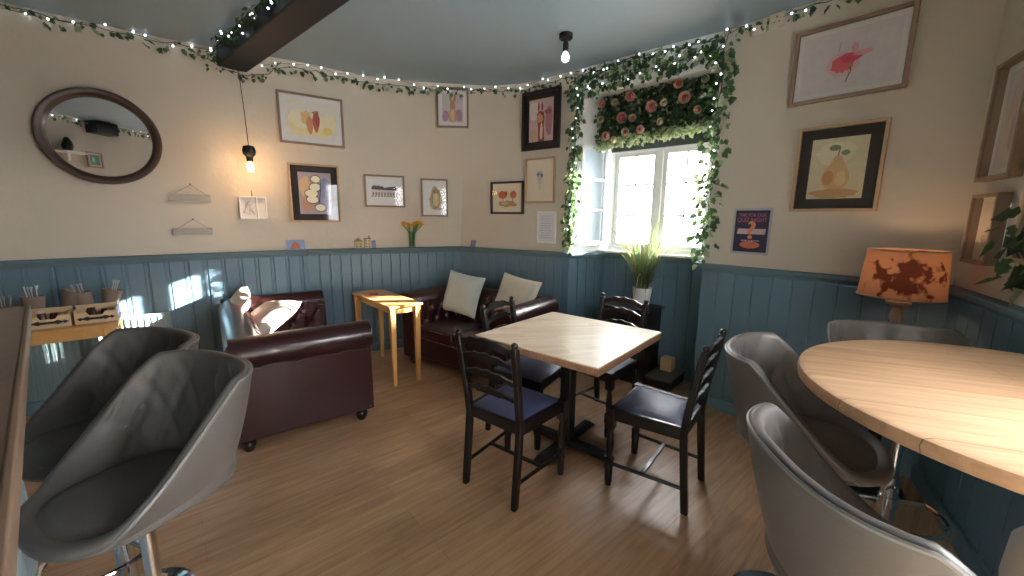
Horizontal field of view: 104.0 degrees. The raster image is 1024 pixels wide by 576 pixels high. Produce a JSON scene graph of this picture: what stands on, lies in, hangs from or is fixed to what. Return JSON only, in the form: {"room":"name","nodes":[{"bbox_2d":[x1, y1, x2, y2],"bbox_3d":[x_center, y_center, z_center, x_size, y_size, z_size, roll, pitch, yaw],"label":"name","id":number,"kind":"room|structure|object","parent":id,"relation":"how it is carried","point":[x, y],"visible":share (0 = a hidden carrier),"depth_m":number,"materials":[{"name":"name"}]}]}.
{"room":"cafe","nodes":[
{"label":"cafe","id":0,"kind":"room"},
{"bbox_2d":[0,2,422,260],"bbox_3d":[-3.259,-1.032,2.746,5.557,1.670,0.364,-7,12,-36],"label":"wall","id":1,"kind":"structure","parent":0,"point":[47,211],"depth_m":3.27,"materials":[{"name":"beige paint"}]},
{"bbox_2d":[31,87,161,183],"bbox_3d":[-3.027,-1.111,2.954,0.670,0.670,0.085,-8,13,-41],"label":"wall mirror","id":2,"kind":"object","parent":1,"relation":"attached to","point":[95,135],"visible":1,"depth_m":2.94,"materials":[{"name":"brown wood"}]},
{"bbox_2d":[45,97,151,176],"bbox_3d":[-3.040,-1.114,2.968,0.566,0.566,0.003,-8,13,-40],"label":"mirror glass","id":3,"kind":"object","parent":2,"relation":"attached to","point":[96,136],"depth_m":2.96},
{"bbox_2d":[27,311,171,401],"bbox_3d":[-3.206,0.518,3.084,1.030,0.560,0.084,-8,13,-41],"label":"radiator","id":4,"kind":"object","parent":1,"relation":"attached to","point":[49,364],"visible":0.23,"depth_m":2.93,"materials":[{"name":"white metal"}]},
{"bbox_2d":[0,4,216,62],"bbox_3d":[-3.477,-1.757,2.433,2.848,0.144,0.137,-7,13,-39],"label":"ivy garland","id":5,"kind":"object","parent":1,"relation":"attached to","point":[77,28],"visible":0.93,"depth_m":2.89,"materials":[{"name":"green plant"}]},
{"bbox_2d":[0,249,309,415],"bbox_3d":[-3.734,0.399,2.661,4.472,1.130,0.145,-8,13,-40],"label":"wall paneling","id":6,"kind":"structure","parent":1,"relation":"attached to","point":[191,286],"depth_m":3.36,"materials":[{"name":"blue paint"}]},
{"bbox_2d":[286,240,304,249],"bbox_3d":[-2.107,-0.421,3.898,0.160,0.095,0.027,-8,13,-40],"label":"picture card","id":7,"kind":"object","parent":6,"relation":"on","point":[291,244],"visible":1,"depth_m":3.90,"materials":[{"name":"blue paper"}]},
{"bbox_2d":[169,184,210,201],"bbox_3d":[-2.686,-0.797,3.334,0.270,0.144,0.032,-8,13,-41],"label":"hanging sign","id":8,"kind":"object","parent":1,"relation":"hanging from","point":[172,196],"visible":1,"depth_m":3.33,"materials":[{"name":"brown wood"}]},
{"bbox_2d":[172,218,212,234],"bbox_3d":[-2.704,-0.519,3.386,0.265,0.139,0.032,-8,13,-41],"label":"sign","id":9,"kind":"object","parent":1,"relation":"hanging from","point":[176,231],"visible":1,"depth_m":3.38,"materials":[{"name":"brown wood"}]},
{"bbox_2d":[238,190,267,218],"bbox_3d":[-2.337,-0.753,3.609,0.208,0.249,0.050,-7,12,-37],"label":"frame","id":10,"kind":"object","parent":1,"relation":"attached to","point":[250,207],"visible":1,"depth_m":3.62,"materials":[{"name":"white paper"}]},
{"bbox_2d":[276,89,344,147],"bbox_3d":[-1.841,-1.545,3.683,0.545,0.440,0.026,-6,12,-33],"label":"framed picture","id":11,"kind":"object","parent":1,"relation":"attached to","point":[307,119],"visible":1,"depth_m":3.67,"materials":[{"name":"white paper"}]},
{"bbox_2d":[284,98,337,140],"bbox_3d":[-1.844,-1.545,3.683,0.433,0.324,0.004,-6,12,-33],"label":"print","id":12,"kind":"object","parent":11,"relation":"attached to","point":[305,119],"depth_m":3.68},
{"bbox_2d":[287,162,341,221],"bbox_3d":[-1.889,-0.909,3.846,0.440,0.545,0.025,-5,11,-31],"label":"framed picture","id":13,"kind":"object","parent":1,"relation":"attached to","point":[314,189],"visible":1,"depth_m":3.84,"materials":[{"name":"brown wood"}]},
{"bbox_2d":[297,172,332,213],"bbox_3d":[-1.889,-0.909,3.847,0.284,0.389,0.006,-5,11,-31],"label":"print","id":14,"kind":"object","parent":13,"relation":"attached to","point":[314,189],"depth_m":3.84},
{"bbox_2d":[363,174,404,207],"bbox_3d":[-1.317,-1.003,4.144,0.400,0.325,0.025,-4,11,-23],"label":"framed picture","id":15,"kind":"object","parent":1,"relation":"attached to","point":[379,190],"visible":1,"depth_m":4.14,"materials":[{"name":"brown wood"}]},
{"bbox_2d":[369,179,399,202],"bbox_3d":[-1.317,-1.003,4.144,0.304,0.229,0.008,-4,11,-23],"label":"print","id":16,"kind":"object","parent":15,"relation":"attached to","point":[380,190],"depth_m":4.15},
{"bbox_2d":[306,246,462,350],"bbox_3d":[-1.329,0.118,4.424,1.623,1.130,0.145,-4,11,-24],"label":"trim","id":17,"kind":"structure","parent":1,"relation":"attached to","point":[338,273],"depth_m":4.31,"materials":[{"name":"blue paint"}]},
{"bbox_2d":[401,221,424,245],"bbox_3d":[-1.071,-0.587,4.356,0.280,0.288,0.135,1,10,0],"label":"flower vase","id":18,"kind":"object","parent":17,"relation":"on","point":[416,223],"visible":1,"depth_m":4.34,"materials":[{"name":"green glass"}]},
{"bbox_2d":[272,66,583,98],"bbox_3d":[-0.724,-1.945,3.825,2.734,0.129,0.608,0,10,-4],"label":"ivy garland","id":19,"kind":"object","parent":1,"relation":"attached to","point":[370,87],"visible":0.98,"depth_m":3.89,"materials":[{"name":"green plant"}]},
{"bbox_2d":[0,0,818,85],"bbox_3d":[-1.381,-1.769,1.929,8.200,0.100,5.400,1,10,0],"label":"ceiling","id":20,"kind":"structure","parent":0,"point":[468,42],"depth_m":2.87,"materials":[{"name":"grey paint"}]},
{"bbox_2d":[215,0,349,71],"bbox_3d":[-0.978,-1.684,2.165,3.600,0.160,0.210,9,13,40],"label":"beam","id":21,"kind":"structure","parent":20,"relation":"attached to","point":[283,23],"depth_m":2.65,"materials":[{"name":"black paint"}]},
{"bbox_2d":[201,55,280,82],"bbox_3d":[-2.196,-1.781,3.273,0.571,0.196,0.088,-3,10,-21],"label":"ivy garland","id":22,"kind":"object","parent":21,"relation":"hanging from","point":[262,80],"visible":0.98,"depth_m":3.29,"materials":[{"name":"green plant"}]},
{"bbox_2d":[206,0,279,60],"bbox_3d":[-1.651,-1.736,2.535,2.055,0.162,0.117,9,13,40],"label":"ivy garland","id":23,"kind":"object","parent":21,"relation":"attached to","point":[277,2],"visible":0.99,"depth_m":2.69,"materials":[{"name":"green plant"}]},
{"bbox_2d":[238,71,256,171],"bbox_3d":[-2.193,-1.365,3.296,0.114,0.821,0.113,1,10,0],"label":"pendant lamp","id":24,"kind":"object","parent":21,"relation":"hanging from","point":[249,151],"visible":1,"depth_m":3.31,"materials":[{"name":"grey metal"}]},
{"bbox_2d":[261,63,570,89],"bbox_3d":[-0.809,-1.967,3.762,2.659,0.114,0.557,-1,10,-7],"label":"fairy lights","id":25,"kind":"object","parent":20,"relation":"attached to","point":[272,63],"visible":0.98,"depth_m":3.81,"materials":[{"name":"white"}]},
{"bbox_2d":[559,31,572,62],"bbox_3d":[0.399,-1.781,2.974,0.100,0.197,0.100,1,10,0],"label":"ceiling lamp","id":26,"kind":"object","parent":20,"relation":"attached to","point":[565,36],"visible":1,"depth_m":2.96,"materials":[{"name":"black paint"}]},
{"bbox_2d":[24,347,961,575],"bbox_3d":[-1.461,1.047,2.366,8.100,0.001,5.300,1,10,0],"label":"floor","id":27,"kind":"structure","parent":0,"point":[384,493],"depth_m":2.06,"materials":[{"name":"laminate"}]},
{"bbox_2d":[0,305,37,575],"bbox_3d":[-1.210,0.801,0.712,2.930,1.053,0.561,9,13,40],"label":"table","id":28,"kind":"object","parent":27,"relation":"on","point":[15,322],"depth_m":0.83,"materials":[{"name":"brown wood"}]},
{"bbox_2d":[30,310,122,345],"bbox_3d":[-3.187,0.614,2.607,1.000,0.735,0.500,-8,13,-41],"label":"table","id":29,"kind":"object","parent":27,"relation":"on","point":[101,329],"visible":0.38,"depth_m":2.57,"materials":[{"name":"brown wood"}]},
{"bbox_2d":[20,286,44,308],"bbox_3d":[-3.152,0.110,2.640,0.110,0.246,0.110,-8,13,-41],"label":"cup","id":30,"kind":"object","parent":29,"relation":"on","point":[36,301],"visible":0.59,"depth_m":2.61,"materials":[{"name":"paper"}]},
{"bbox_2d":[31,306,74,329],"bbox_3d":[-2.973,0.193,2.568,0.200,0.110,0.155,-8,13,-41],"label":"condiment caddy","id":31,"kind":"object","parent":29,"relation":"on","point":[67,319],"visible":0.77,"depth_m":2.57,"materials":[{"name":"brown wood"}]},
{"bbox_2d":[61,288,92,306],"bbox_3d":[-3.026,0.109,2.787,0.169,0.227,0.147,-2,10,-13],"label":"cup","id":32,"kind":"object","parent":29,"relation":"on","point":[68,298],"visible":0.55,"depth_m":2.71,"materials":[{"name":"paper"}]},
{"bbox_2d":[69,283,94,304],"bbox_3d":[-2.990,0.090,2.780,0.113,0.253,0.112,1,10,3],"label":"cup","id":33,"kind":"object","parent":29,"relation":"on","point":[86,297],"visible":0.59,"depth_m":2.75,"materials":[{"name":"paper"}]},
{"bbox_2d":[73,302,118,324],"bbox_3d":[-2.811,0.171,2.708,0.200,0.110,0.155,-8,13,-41],"label":"condiment caddy","id":34,"kind":"object","parent":29,"relation":"on","point":[112,313],"visible":1,"depth_m":2.70,"materials":[{"name":"brown wood"}]},
{"bbox_2d":[102,280,122,303],"bbox_3d":[-2.885,0.071,2.889,0.126,0.259,0.108,-2,10,-13],"label":"cup","id":35,"kind":"object","parent":29,"relation":"on","point":[112,294],"visible":0.74,"depth_m":2.86,"materials":[{"name":"paper"}]},
{"bbox_2d":[22,327,199,575],"bbox_3d":[-1.387,0.695,1.427,0.510,1.015,0.491,5,11,23],"label":"bar stool","id":36,"kind":"object","parent":27,"relation":"on","point":[50,432],"visible":0.35,"depth_m":1.45,"materials":[{"name":"grey leather"}]},
{"bbox_2d":[18,349,252,575],"bbox_3d":[-1.015,0.745,1.159,0.510,1.015,0.491,6,11,28],"label":"bar stool","id":37,"kind":"object","parent":27,"relation":"on","point":[115,485],"visible":0.98,"depth_m":1.10,"materials":[{"name":"grey leather"}]},
{"bbox_2d":[218,290,373,451],"bbox_3d":[-1.791,0.524,3.210,0.840,0.735,1.646,-7,12,-36],"label":"sofa","id":38,"kind":"object","parent":27,"relation":"on","point":[306,371],"visible":0.84,"depth_m":2.62,"materials":[{"name":"leather"}]},
{"bbox_2d":[230,285,250,310],"bbox_3d":[-2.362,0.185,3.426,0.224,0.374,0.430,-6,12,-33],"label":"cushion","id":39,"kind":"object","parent":38,"relation":"on","point":[241,297],"visible":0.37,"depth_m":3.34,"materials":[{"name":"beige fabric"}]},
{"bbox_2d":[251,300,301,333],"bbox_3d":[-2.062,0.263,3.338,0.546,0.314,0.395,7,12,33],"label":"cushion","id":40,"kind":"object","parent":38,"relation":"on","point":[270,315],"visible":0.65,"depth_m":3.24,"materials":[{"name":"beige fabric"}]},
{"bbox_2d":[272,325,323,332],"bbox_3d":[-1.902,0.481,3.505,0.600,0.138,0.604,-7,12,-36],"label":"seat cushion","id":41,"kind":"object","parent":38,"relation":"on","point":[291,327],"depth_m":3.73,"materials":[{"name":"leather"}]},
{"bbox_2d":[352,289,422,386],"bbox_3d":[-1.190,0.437,3.797,0.310,0.719,0.880,-8,13,-40],"label":"side table","id":42,"kind":"object","parent":27,"relation":"on","point":[391,303],"visible":0.97,"depth_m":3.56,"materials":[{"name":"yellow wood"}]},
{"bbox_2d":[400,285,558,384],"bbox_3d":[-0.340,0.417,3.916,1.386,0.735,0.780,8,12,35],"label":"sofa","id":43,"kind":"object","parent":27,"relation":"on","point":[439,325],"visible":0.39,"depth_m":3.83,"materials":[{"name":"leather"}]},
{"bbox_2d":[421,316,481,345],"bbox_3d":[-0.587,0.411,3.985,0.475,0.138,0.540,8,12,35],"label":"seat cushion","id":44,"kind":"object","parent":43,"relation":"on","point":[440,330],"depth_m":3.85,"materials":[{"name":"leather"}]},
{"bbox_2d":[443,270,485,318],"bbox_3d":[-0.511,0.060,4.112,0.474,0.466,0.191,5,11,23],"label":"cushion","id":45,"kind":"object","parent":43,"relation":"on","point":[462,293],"visible":0.98,"depth_m":4.05,"materials":[{"name":"grey fabric"}]},
{"bbox_2d":[452,323,490,352],"bbox_3d":[-0.199,0.464,3.707,0.475,0.138,0.540,8,12,35],"label":"seat cushion","id":46,"kind":"object","parent":43,"relation":"on","point":[471,331],"depth_m":3.62,"materials":[{"name":"leather"}]},
{"bbox_2d":[494,272,542,310],"bbox_3d":[0.039,0.082,3.871,0.508,0.427,0.204,7,12,35],"label":"cushion","id":47,"kind":"object","parent":43,"relation":"on","point":[522,290],"visible":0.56,"depth_m":3.82,"materials":[{"name":"beige fabric"}]},
{"bbox_2d":[455,329,567,511],"bbox_3d":[-0.004,0.641,2.191,0.434,0.889,0.476,8,12,37],"label":"chair","id":48,"kind":"object","parent":27,"relation":"on","point":[511,407],"visible":1,"depth_m":2.08,"materials":[{"name":"black wood"}]},
{"bbox_2d":[480,296,560,449],"bbox_3d":[0.082,0.543,2.763,0.476,0.889,0.434,6,11,30],"label":"chair","id":49,"kind":"object","parent":27,"relation":"on","point":[536,375],"visible":0.48,"depth_m":2.66,"materials":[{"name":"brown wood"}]},
{"bbox_2d":[475,312,661,466],"bbox_3d":[0.360,0.652,2.563,0.840,0.749,0.840,9,13,39],"label":"dining table","id":50,"kind":"object","parent":27,"relation":"on","point":[593,347],"visible":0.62,"depth_m":2.44,"materials":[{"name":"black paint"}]},
{"bbox_2d":[576,293,648,437],"bbox_3d":[0.675,0.521,2.925,0.476,0.889,0.434,-8,13,-42],"label":"chair","id":51,"kind":"object","parent":27,"relation":"on","point":[629,365],"visible":0.52,"depth_m":2.90,"materials":[{"name":"black wood"}]},
{"bbox_2d":[603,302,664,383],"bbox_3d":[1.095,0.490,3.736,0.480,0.683,0.350,9,13,41],"label":"plant stand","id":52,"kind":"object","parent":27,"relation":"on","point":[648,360],"visible":0.47,"depth_m":3.58,"materials":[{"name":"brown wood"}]},
{"bbox_2d":[607,220,687,320],"bbox_3d":[1.260,-0.166,3.609,1.078,0.963,0.903,-4,11,-23],"label":"grass plant","id":53,"kind":"object","parent":52,"relation":"on","point":[642,291],"visible":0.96,"depth_m":3.58,"materials":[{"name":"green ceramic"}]},
{"bbox_2d":[644,364,684,391],"bbox_3d":[1.377,0.810,3.619,0.250,0.098,0.340,9,13,41],"label":"box","id":54,"kind":"object","parent":27,"relation":"on","point":[657,378],"visible":0.76,"depth_m":3.54,"materials":[{"name":"brown wood"}]},
{"bbox_2d":[660,355,675,371],"bbox_3d":[1.428,0.691,3.669,0.100,0.120,0.100,9,13,41],"label":"wooden block","id":55,"kind":"object","parent":54,"relation":"on","point":[667,363],"visible":1,"depth_m":3.63,"materials":[{"name":"brown wood"}]},
{"bbox_2d":[604,329,726,515],"bbox_3d":[0.828,0.653,2.175,0.476,0.889,0.434,8,12,37],"label":"chair","id":56,"kind":"object","parent":27,"relation":"on","point":[647,408],"visible":1,"depth_m":2.11,"materials":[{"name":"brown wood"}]},
{"bbox_2d":[725,332,893,575],"bbox_3d":[0.997,0.719,1.434,0.491,1.015,0.510,9,13,39],"label":"bar stool","id":57,"kind":"object","parent":27,"relation":"on","point":[762,367],"visible":0.65,"depth_m":1.35,"materials":[{"name":"grey leather"}]},
{"bbox_2d":[746,402,977,575],"bbox_3d":[0.735,0.820,0.834,0.491,1.015,0.510,2,10,6],"label":"bar stool","id":58,"kind":"object","parent":27,"relation":"on","point":[816,524],"visible":1,"depth_m":0.70,"materials":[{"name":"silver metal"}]},
{"bbox_2d":[848,428,905,501],"bbox_3d":[1.993,0.697,2.177,0.400,0.825,0.400,1,10,0],"label":"table","id":59,"kind":"object","parent":27,"relation":"on","point":[866,490],"visible":0.07,"depth_m":2.16,"materials":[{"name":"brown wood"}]},
{"bbox_2d":[856,247,952,322],"bbox_3d":[2.000,0.047,2.065,0.347,0.492,0.347,1,10,0],"label":"table lamp","id":60,"kind":"object","parent":59,"relation":"on","point":[902,277],"visible":0.91,"depth_m":1.94,"materials":[{"name":"orange fabric"}]},
{"bbox_2d":[827,320,973,541],"bbox_3d":[1.580,0.685,1.664,0.510,1.015,0.491,3,10,16],"label":"bar stool","id":61,"kind":"object","parent":27,"relation":"on","point":[887,498],"visible":0.06,"depth_m":1.70,"materials":[{"name":"grey leather"}]},
{"bbox_2d":[797,340,1023,575],"bbox_3d":[1.254,0.780,0.993,1.004,1.050,1.004,1,10,0],"label":"round table","id":62,"kind":"object","parent":27,"relation":"on","point":[961,408],"visible":1,"depth_m":0.95,"materials":[{"name":"brown wood"}]},
{"bbox_2d":[415,70,579,251],"bbox_3d":[-0.156,-1.249,4.189,1.682,1.670,0.423,3,10,13],"label":"wall","id":63,"kind":"structure","parent":0,"point":[479,155],"depth_m":4.22,"materials":[{"name":"beige paint"}]},
{"bbox_2d":[421,178,447,216],"bbox_3d":[-0.838,-0.977,4.334,0.285,0.400,0.025,-3,10,-17],"label":"framed picture","id":64,"kind":"object","parent":63,"relation":"attached to","point":[434,192],"visible":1,"depth_m":4.33,"materials":[{"name":"brown wood"}]},
{"bbox_2d":[425,183,443,211],"bbox_3d":[-0.839,-0.978,4.336,0.189,0.304,0.003,-2,10,-17],"label":"print","id":65,"kind":"object","parent":64,"relation":"attached to","point":[434,191],"depth_m":4.34},
{"bbox_2d":[436,86,468,128],"bbox_3d":[-0.610,-1.848,4.101,0.325,0.390,0.025,0,10,-6],"label":"framed picture","id":66,"kind":"object","parent":63,"relation":"attached to","point":[452,112],"visible":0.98,"depth_m":4.11,"materials":[{"name":"white paper"}]},
{"bbox_2d":[442,93,462,121],"bbox_3d":[-0.612,-1.845,4.103,0.214,0.281,0.003,0,10,-6],"label":"print","id":67,"kind":"object","parent":66,"relation":"attached to","point":[452,107],"depth_m":4.10},
{"bbox_2d":[490,181,523,213],"bbox_3d":[-0.053,-0.951,4.220,0.405,0.335,0.028,7,11,31],"label":"framed picture","id":68,"kind":"object","parent":63,"relation":"attached to","point":[506,197],"visible":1,"depth_m":4.22,"materials":[{"name":"black"}]},
{"bbox_2d":[496,187,518,207],"bbox_3d":[-0.051,-0.952,4.223,0.275,0.205,0.003,7,11,31],"label":"print","id":69,"kind":"object","parent":68,"relation":"attached to","point":[505,197],"depth_m":4.22},
{"bbox_2d":[460,246,568,313],"bbox_3d":[-0.018,0.137,4.399,1.390,1.130,0.145,7,11,31],"label":"trim","id":70,"kind":"structure","parent":63,"relation":"attached to","point":[551,268],"depth_m":4.23,"materials":[{"name":"blue paint"}]},
{"bbox_2d":[524,156,555,202],"bbox_3d":[0.277,-1.074,3.994,0.355,0.440,0.025,8,12,35],"label":"framed picture","id":71,"kind":"object","parent":63,"relation":"attached to","point":[540,172],"visible":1,"depth_m":3.99,"materials":[{"name":"brown wood"}]},
{"bbox_2d":[521,85,561,151],"bbox_3d":[0.281,-1.644,3.916,0.440,0.555,0.030,8,12,36],"label":"framed picture","id":72,"kind":"object","parent":63,"relation":"attached to","point":[541,109],"visible":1,"depth_m":3.91,"materials":[{"name":"black wood"}]},
{"bbox_2d":[529,96,553,142],"bbox_3d":[0.283,-1.645,3.919,0.280,0.395,0.004,8,12,36],"label":"print","id":73,"kind":"object","parent":72,"relation":"attached to","point":[541,108],"depth_m":3.92},
{"bbox_2d":[536,211,556,243],"bbox_3d":[0.344,-0.612,4.022,0.225,0.325,0.013,8,12,36],"label":"framed notice","id":74,"kind":"object","parent":63,"relation":"attached to","point":[546,220],"visible":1,"depth_m":4.02,"materials":[{"name":"white paper"}]},
{"bbox_2d":[538,213,553,241],"bbox_3d":[0.342,-0.611,4.019,0.181,0.281,0.004,8,12,35],"label":"print","id":75,"kind":"object","parent":74,"relation":"attached to","point":[545,220],"depth_m":4.02},
{"bbox_2d":[567,252,604,319],"bbox_3d":[0.748,0.192,4.124,0.443,1.130,0.145,-3,11,-21],"label":"trim","id":76,"kind":"structure","parent":63,"relation":"attached to","point":[586,269],"depth_m":4.07,"materials":[{"name":"blue paint"}]},
{"bbox_2d":[569,31,723,251],"bbox_3d":[1.167,-1.120,3.520,1.261,1.670,0.396,10,13,43],"label":"wall","id":77,"kind":"structure","parent":0,"point":[594,161],"depth_m":3.79,"materials":[{"name":"white paint"}]},
{"bbox_2d":[560,75,587,256],"bbox_3d":[0.572,-1.115,3.792,0.185,1.646,0.218,-1,10,-12],"label":"ivy garland","id":78,"kind":"object","parent":77,"relation":"attached to","point":[577,152],"visible":0.94,"depth_m":3.78,"materials":[{"name":"green plant"}]},
{"bbox_2d":[563,47,730,102],"bbox_3d":[1.027,-1.714,3.251,1.360,0.228,0.163,9,13,41],"label":"ivy garland","id":79,"kind":"object","parent":77,"relation":"attached to","point":[671,68],"visible":0.98,"depth_m":3.16,"materials":[{"name":"green plant"}]},
{"bbox_2d":[574,35,723,84],"bbox_3d":[1.014,-1.813,3.239,1.278,0.200,0.181,9,13,39],"label":"ivy garland","id":80,"kind":"object","parent":77,"relation":"attached to","point":[613,68],"visible":0.91,"depth_m":3.22,"materials":[{"name":"green plant"}]},
{"bbox_2d":[603,252,702,381],"bbox_3d":[1.325,0.244,3.861,1.046,1.130,0.145,9,13,41],"label":"trim","id":81,"kind":"structure","parent":77,"relation":"attached to","point":[681,301],"depth_m":3.70,"materials":[{"name":"blue paint"}]},
{"bbox_2d":[595,142,713,258],"bbox_3d":[1.276,-0.808,3.687,1.113,1.000,0.185,9,13,41],"label":"window","id":82,"kind":"structure","parent":77,"relation":"in","point":[660,183],"depth_m":3.69,"materials":[{"name":"white paint"}]},
{"bbox_2d":[578,144,608,244],"bbox_3d":[0.791,-0.895,3.902,0.302,0.950,0.030,-3,11,-21],"label":"casement leaf","id":83,"kind":"object","parent":82,"relation":"attached to","point":[604,180],"visible":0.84,"depth_m":3.89,"materials":[{"name":"white paint"}]},
{"bbox_2d":[611,128,714,152],"bbox_3d":[1.313,-1.333,3.557,0.936,0.160,0.020,9,13,41],"label":"roller blind","id":84,"kind":"object","parent":82,"relation":"attached to","point":[674,141],"visible":0.21,"depth_m":3.51,"materials":[{"name":"grey"}]},
{"bbox_2d":[592,73,719,151],"bbox_3d":[1.186,-1.461,3.397,1.103,0.516,0.184,9,13,41],"label":"floral valance","id":85,"kind":"object","parent":77,"relation":"attached to","point":[646,115],"visible":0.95,"depth_m":3.36,"materials":[{"name":"green plant"}]},
{"bbox_2d":[686,28,740,269],"bbox_3d":[1.470,-0.973,2.950,0.276,1.700,0.192,9,13,40],"label":"ivy garland","id":86,"kind":"object","parent":77,"relation":"attached to","point":[726,75],"visible":1,"depth_m":2.94,"materials":[{"name":"green plant"}]},
{"bbox_2d":[704,0,1006,284],"bbox_3d":[1.939,-0.936,2.506,0.105,1.670,1.346,-8,13,-40],"label":"wall","id":87,"kind":"structure","parent":0,"point":[937,122],"depth_m":2.33,"materials":[{"name":"beige paint"}]},
{"bbox_2d":[730,208,773,255],"bbox_3d":[1.684,-0.400,2.821,0.010,0.325,0.245,-8,13,-40],"label":"poster","id":88,"kind":"object","parent":87,"relation":"attached to","point":[751,232],"visible":1,"depth_m":2.81,"materials":[{"name":"paper"}]},
{"bbox_2d":[769,10,785,29],"bbox_3d":[1.732,-1.751,2.613,0.014,0.088,0.088,-8,13,-40],"label":"wall socket","id":89,"kind":"object","parent":87,"relation":"attached to","point":[777,19],"visible":1,"depth_m":2.61,"materials":[{"name":"beige plastic"}]},
{"bbox_2d":[733,0,861,36],"bbox_3d":[1.941,-1.703,2.376,0.087,0.104,1.223,-8,13,-41],"label":"ivy garland","id":90,"kind":"object","parent":87,"relation":"attached to","point":[796,17],"visible":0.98,"depth_m":2.54,"materials":[{"name":"green plant"}]},
{"bbox_2d":[692,263,954,477],"bbox_3d":[1.905,0.450,2.705,0.145,1.130,1.340,-8,13,-40],"label":"wall paneling","id":91,"kind":"structure","parent":87,"relation":"attached to","point":[798,307],"depth_m":2.72,"materials":[{"name":"blue paint"}]},
{"bbox_2d":[789,117,891,211],"bbox_3d":[1.968,-0.726,2.427,0.030,0.515,0.430,-8,13,-40],"label":"framed picture","id":92,"kind":"object","parent":87,"relation":"attached to","point":[838,167],"visible":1,"depth_m":2.42,"materials":[{"name":"brown wood"}]},
{"bbox_2d":[806,134,870,198],"bbox_3d":[1.971,-0.727,2.430,0.003,0.359,0.274,-8,13,-40],"label":"print","id":93,"kind":"object","parent":92,"relation":"attached to","point":[838,166],"depth_m":2.42},
{"bbox_2d":[788,0,920,107],"bbox_3d":[1.983,-1.352,2.362,0.030,0.435,0.555,-8,13,-40],"label":"framed picture","id":94,"kind":"object","parent":87,"relation":"attached to","point":[870,53],"visible":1,"depth_m":2.34,"materials":[{"name":"white paper"}]},
{"bbox_2d":[799,14,905,96],"bbox_3d":[1.986,-1.353,2.364,0.004,0.331,0.451,-8,13,-40],"label":"print","id":95,"kind":"object","parent":94,"relation":"attached to","point":[867,54],"depth_m":2.34},
{"bbox_2d":[953,0,1023,306],"bbox_3d":[2.025,-0.751,1.444,0.018,1.670,1.449,6,11,31],"label":"wall","id":96,"kind":"structure","parent":0,"point":[1011,41],"depth_m":1.85,"materials":[{"name":"beige paint"}]},
{"bbox_2d":[910,285,1023,575],"bbox_3d":[1.990,0.636,1.635,0.145,1.130,1.375,6,11,30],"label":"wall paneling","id":97,"kind":"structure","parent":96,"relation":"attached to","point":[982,515],"depth_m":1.74,"materials":[{"name":"blue paint"}]},
{"bbox_2d":[959,192,1013,266],"bbox_3d":[2.170,-0.270,1.838,0.045,0.320,0.240,6,11,30],"label":"framed picture","id":98,"kind":"object","parent":96,"relation":"attached to","point":[983,207],"visible":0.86,"depth_m":1.86,"materials":[{"name":"brown wood"}]},
{"bbox_2d":[974,201,994,256],"bbox_3d":[2.182,-0.269,1.831,0.001,0.252,0.172,6,11,30],"label":"print","id":99,"kind":"object","parent":98,"relation":"attached to","point":[989,206],"depth_m":1.87},
{"bbox_2d":[974,50,1023,182],"bbox_3d":[2.175,-0.742,1.750,0.045,0.520,0.300,6,11,30],"label":"framed picture","id":100,"kind":"object","parent":96,"relation":"attached to","point":[1001,154],"visible":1,"depth_m":1.80,"materials":[{"name":"brown wood"}]},
{"bbox_2d":[992,67,1023,169],"bbox_3d":[2.187,-0.741,1.744,0.001,0.420,0.200,6,11,30],"label":"print","id":101,"kind":"object","parent":100,"relation":"attached to","point":[1016,86],"depth_m":1.77},
{"bbox_2d":[974,206,1023,306],"bbox_3d":[1.978,-0.101,1.560,0.168,0.471,0.207,1,10,0],"label":"leafy plant","id":102,"kind":"object","parent":96,"relation":"attached to","point":[1013,244],"visible":1,"depth_m":1.58,"materials":[{"name":"green plant"}]},
{"bbox_2d":[1009,192,1023,264],"bbox_3d":[1.939,-0.336,1.412,0.030,0.530,0.400,6,11,30],"label":"framed picture","id":103,"kind":"object","parent":96,"relation":"attached to","point":[1020,221],"visible":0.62,"depth_m":1.59,"materials":[{"name":"brown wood"}]},
{"label":"outside","id":104,"kind":"structure","parent":0,"visible":0},
{"label":"pavement","id":105,"kind":"object","parent":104,"visible":0},
{"bbox_2d":[605,150,708,248],"bbox_3d":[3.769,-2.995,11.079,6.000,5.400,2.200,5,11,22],"label":"window panes","id":106,"kind":"structure","parent":105,"relation":"on","point":[678,161],"depth_m":10.17,"materials":[{"name":"clear glass"}]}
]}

